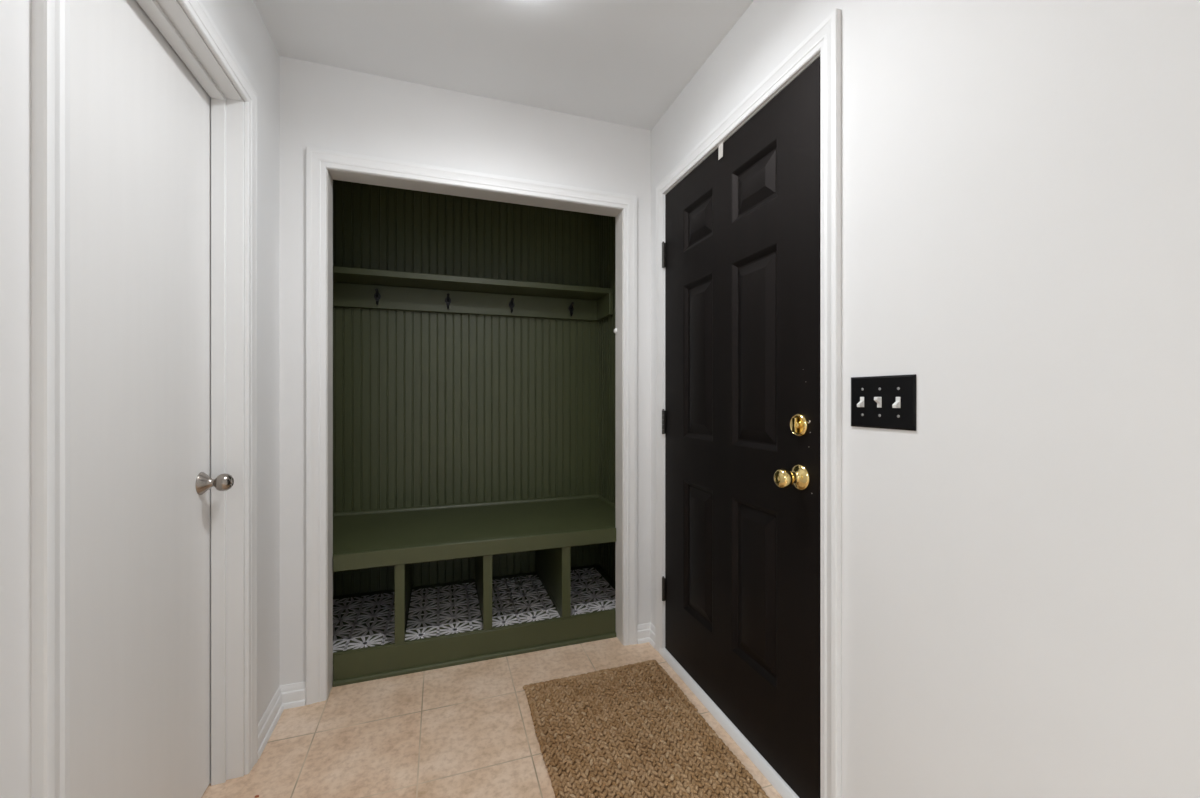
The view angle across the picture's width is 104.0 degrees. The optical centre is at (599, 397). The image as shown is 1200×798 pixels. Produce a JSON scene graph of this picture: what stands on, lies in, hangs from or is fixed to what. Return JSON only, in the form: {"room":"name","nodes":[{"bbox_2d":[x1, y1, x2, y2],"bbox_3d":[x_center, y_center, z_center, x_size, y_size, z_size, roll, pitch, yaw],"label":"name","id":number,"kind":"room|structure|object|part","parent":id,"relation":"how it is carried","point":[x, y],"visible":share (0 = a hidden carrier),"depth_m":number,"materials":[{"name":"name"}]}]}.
{"room":"entryway","nodes":[
{"label":"entryway","id":0,"kind":"room"},
{"bbox_2d":[0,0,279,797],"bbox_3d":[-0.863,-0.058,0.594,0.115,2.432,2.582,0,0,-19],"label":"wall","id":1,"kind":"structure","parent":0,"point":[240,23],"depth_m":0.68,"materials":[{"name":"paint"}]},
{"bbox_2d":[31,0,257,797],"bbox_3d":[-1.018,0.096,1.075,0.133,2.124,0.851,0,0,-19],"label":"door frame","id":2,"kind":"structure","parent":1,"relation":"attached to","point":[50,19],"depth_m":1.25,"materials":[{"name":"paint"}]},
{"bbox_2d":[70,0,233,797],"bbox_3d":[-1.030,0.127,1.069,0.110,2.050,0.716,0,0,-19],"label":"door","id":3,"kind":"structure","parent":1,"relation":"in","point":[141,482],"depth_m":1.06,"materials":[{"name":"white paint"}]},
{"bbox_3d":[-1.111,0.248,1.359,0.075,0.065,0.065,0,0,-19],"label":"knob","id":4,"kind":"part","parent":3,"relation":"part of","materials":[{"name":"silver metal"}]},
{"bbox_2d":[258,686,283,758],"bbox_3d":[-1.143,1.118,1.625,0.019,0.081,0.270,0,0,-19],"label":"baseboard","id":5,"kind":"structure","parent":1,"relation":"attached to","point":[273,712],"depth_m":1.62,"materials":[{"name":"paint"}]},
{"bbox_2d":[280,56,650,685],"bbox_3d":[-0.491,-0.058,2.038,1.520,2.432,0.092,0,0,-19],"label":"wall","id":6,"kind":"structure","parent":0,"point":[322,106],"depth_m":1.87,"materials":[{"name":"paint"}]},
{"bbox_2d":[280,681,305,708],"bbox_3d":[-1.151,1.118,1.755,0.088,0.081,0.019,0,0,-19],"label":"baseboard","id":7,"kind":"structure","parent":6,"relation":"attached to","point":[293,695],"depth_m":1.75,"materials":[{"name":"paint"}]},
{"bbox_2d":[306,147,636,704],"bbox_3d":[-0.483,0.107,2.032,1.354,2.102,0.111,0,0,-19],"label":"door frame","id":8,"kind":"structure","parent":6,"relation":"attached to","point":[318,160],"depth_m":1.88,"materials":[{"name":"paint"}]},
{"bbox_2d":[637,623,654,648],"bbox_3d":[0.220,1.118,2.189,0.076,0.081,0.080,0,0,-19],"label":"baseboard","id":9,"kind":"structure","parent":6,"relation":"attached to","point":[643,630],"depth_m":2.21,"materials":[{"name":"paint"}]},
{"bbox_2d":[333,180,598,595],"bbox_3d":[-0.738,-0.058,2.780,1.515,2.432,0.100,0,0,-19],"label":"wall","id":10,"kind":"structure","parent":0,"point":[430,408],"depth_m":2.70,"materials":[{"name":"green paint"}]},
{"bbox_2d":[333,266,611,299],"bbox_3d":[-0.684,-0.624,2.621,1.513,0.032,0.234,0,0,-19],"label":"closet shelf","id":11,"kind":"object","parent":10,"relation":"attached to","point":[340,274],"visible":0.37,"depth_m":2.55,"materials":[{"name":"green paint"}]},
{"bbox_2d":[333,282,612,320],"bbox_3d":[-0.680,-0.543,2.610,1.512,0.127,0.259,0,0,-19],"label":"rail","id":12,"kind":"object","parent":10,"relation":"attached to","point":[348,295],"visible":0.92,"depth_m":2.69,"materials":[{"name":"green paint"}]},
{"bbox_2d":[201,637,782,797],"bbox_3d":[-1.002,1.208,-0.521,4.367,0.100,6.260,0,0,-19],"label":"floor","id":13,"kind":"structure","parent":0,"point":[467,730],"depth_m":1.59,"materials":[{"name":"beige tile"}]},
{"bbox_2d":[333,494,615,686],"bbox_3d":[-0.608,0.887,2.399,1.513,0.543,0.704,0,0,-19],"label":"storage bench","id":14,"kind":"object","parent":13,"relation":"on","point":[399,537],"visible":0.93,"depth_m":2.19,"materials":[{"name":"green paint"}]},
{"bbox_2d":[333,592,394,652],"bbox_3d":[-1.137,1.058,2.220,0.369,0.003,0.593,0,0,-19],"label":"mat","id":15,"kind":"object","parent":14,"relation":"on","point":[360,644],"visible":0.66,"depth_m":2.21,"materials":[{"name":"white rubber"}]},
{"bbox_2d":[405,582,482,640],"bbox_3d":[-0.777,1.058,2.343,0.334,0.003,0.593,0,0,-19],"label":"mat","id":16,"kind":"object","parent":14,"relation":"on","point":[426,634],"visible":0.95,"depth_m":2.31,"materials":[{"name":"white rubber"}]},
{"bbox_3d":[-0.612,0.650,2.409,1.513,0.036,0.682,0,0,-19],"label":"seat","id":17,"kind":"part","parent":14,"relation":"part of","materials":[{"name":"green paint"}]},
{"bbox_3d":[-0.613,0.624,2.412,1.507,0.017,0.670,0,0,-19],"label":"cove trim","id":18,"kind":"part","parent":14,"relation":"part of","materials":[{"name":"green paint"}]},
{"bbox_3d":[-0.496,1.148,2.072,1.211,0.018,0.013,0,0,-19],"label":"shoe moulding","id":19,"kind":"part","parent":14,"relation":"part of","materials":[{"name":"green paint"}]},
{"bbox_3d":[-0.500,1.098,2.084,1.213,0.120,0.012,0,0,-19],"label":"board","id":20,"kind":"part","parent":14,"relation":"part of","materials":[{"name":"green paint"}]},
{"bbox_2d":[492,575,559,626],"bbox_3d":[-0.437,1.058,2.459,0.334,0.003,0.593,0,0,-19],"label":"mat","id":21,"kind":"object","parent":14,"relation":"on","point":[503,610],"visible":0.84,"depth_m":2.42,"materials":[{"name":"white rubber"}]},
{"bbox_2d":[571,567,614,614],"bbox_3d":[-0.097,1.058,2.575,0.334,0.003,0.593,0,0,-19],"label":"mat","id":22,"kind":"object","parent":14,"relation":"on","point":[583,586],"visible":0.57,"depth_m":2.54,"materials":[{"name":"white rubber"}]},
{"bbox_2d":[523,660,768,797],"bbox_3d":[0.116,1.148,1.529,0.590,0.019,0.914,0,0,-19],"label":"doormat","id":23,"kind":"object","parent":13,"relation":"on","point":[630,730],"visible":1,"depth_m":1.56,"materials":[{"name":"fabric"}]},
{"bbox_2d":[659,647,798,797],"bbox_3d":[0.483,1.141,1.690,0.131,0.034,0.964,0,0,-19],"label":"threshold","id":24,"kind":"object","parent":13,"relation":"on","point":[765,768],"visible":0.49,"depth_m":1.59,"materials":[{"name":"paint"}]},
{"bbox_2d":[254,0,753,129],"bbox_3d":[-1.002,-1.324,-0.521,4.367,0.100,6.260,0,0,-19],"label":"ceiling","id":25,"kind":"structure","parent":0,"point":[623,62],"depth_m":1.69,"materials":[{"name":"paint"}]},
{"bbox_2d":[599,0,1199,797],"bbox_3d":[1.017,-0.058,0.145,0.115,2.432,6.020,0,0,-19],"label":"wall","id":26,"kind":"structure","parent":0,"point":[1020,179],"depth_m":0.83,"materials":[{"name":"paint"}]},
{"bbox_2d":[662,57,819,797],"bbox_3d":[0.416,0.110,1.680,0.124,2.028,0.932,0,0,-19],"label":"door","id":27,"kind":"structure","parent":26,"relation":"in","point":[741,247],"depth_m":1.52,"materials":[{"name":"black paint"}]},
{"bbox_3d":[0.388,-0.687,1.841,0.013,0.177,0.221,0,0,-19],"label":"panel","id":28,"kind":"part","parent":27,"relation":"part of","materials":[{"name":"black paint"}]},
{"bbox_3d":[0.388,-0.148,1.841,0.013,0.627,0.221,0,0,-19],"label":"panel","id":29,"kind":"part","parent":27,"relation":"part of","materials":[{"name":"black paint"}]},
{"bbox_3d":[0.388,0.609,1.841,0.013,0.532,0.221,0,0,-19],"label":"panel","id":30,"kind":"part","parent":27,"relation":"part of","materials":[{"name":"black paint"}]},
{"bbox_2d":[718,142,723,159],"bbox_3d":[0.454,-0.881,1.686,0.048,0.052,0.027,0,0,-19],"label":"hook","id":31,"kind":"object","parent":27,"relation":"hanging from","point":[720,151],"visible":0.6,"depth_m":1.68,"materials":[{"name":"grey metal"}]},
{"bbox_3d":[0.499,-0.687,1.514,0.013,0.177,0.233,0,0,-19],"label":"panel","id":32,"kind":"part","parent":27,"relation":"part of","materials":[{"name":"black paint"}]},
{"bbox_3d":[0.499,-0.148,1.514,0.013,0.627,0.233,0,0,-19],"label":"panel","id":33,"kind":"part","parent":27,"relation":"part of","materials":[{"name":"black paint"}]},
{"bbox_3d":[0.499,0.609,1.514,0.013,0.532,0.233,0,0,-19],"label":"panel","id":34,"kind":"part","parent":27,"relation":"part of","materials":[{"name":"black paint"}]},
{"bbox_3d":[0.523,0.224,1.298,0.080,0.073,0.073,0,0,-19],"label":"knob","id":35,"kind":"part","parent":27,"relation":"part of","materials":[{"name":"gold metal"}]},
{"bbox_2d":[655,8,840,797],"bbox_3d":[0.483,0.093,1.685,0.133,2.130,1.042,0,0,-19],"label":"door frame","id":36,"kind":"structure","parent":26,"relation":"attached to","point":[825,40],"depth_m":1.21,"materials":[{"name":"paint"}]},
{"bbox_2d":[851,374,915,430],"bbox_3d":[0.632,0.012,1.065,0.020,0.119,0.164,0,0,-19],"label":"light switch","id":37,"kind":"object","parent":26,"relation":"attached to","point":[885,402],"visible":1,"depth_m":1.05,"materials":[{"name":"black plastic"}]}
]}

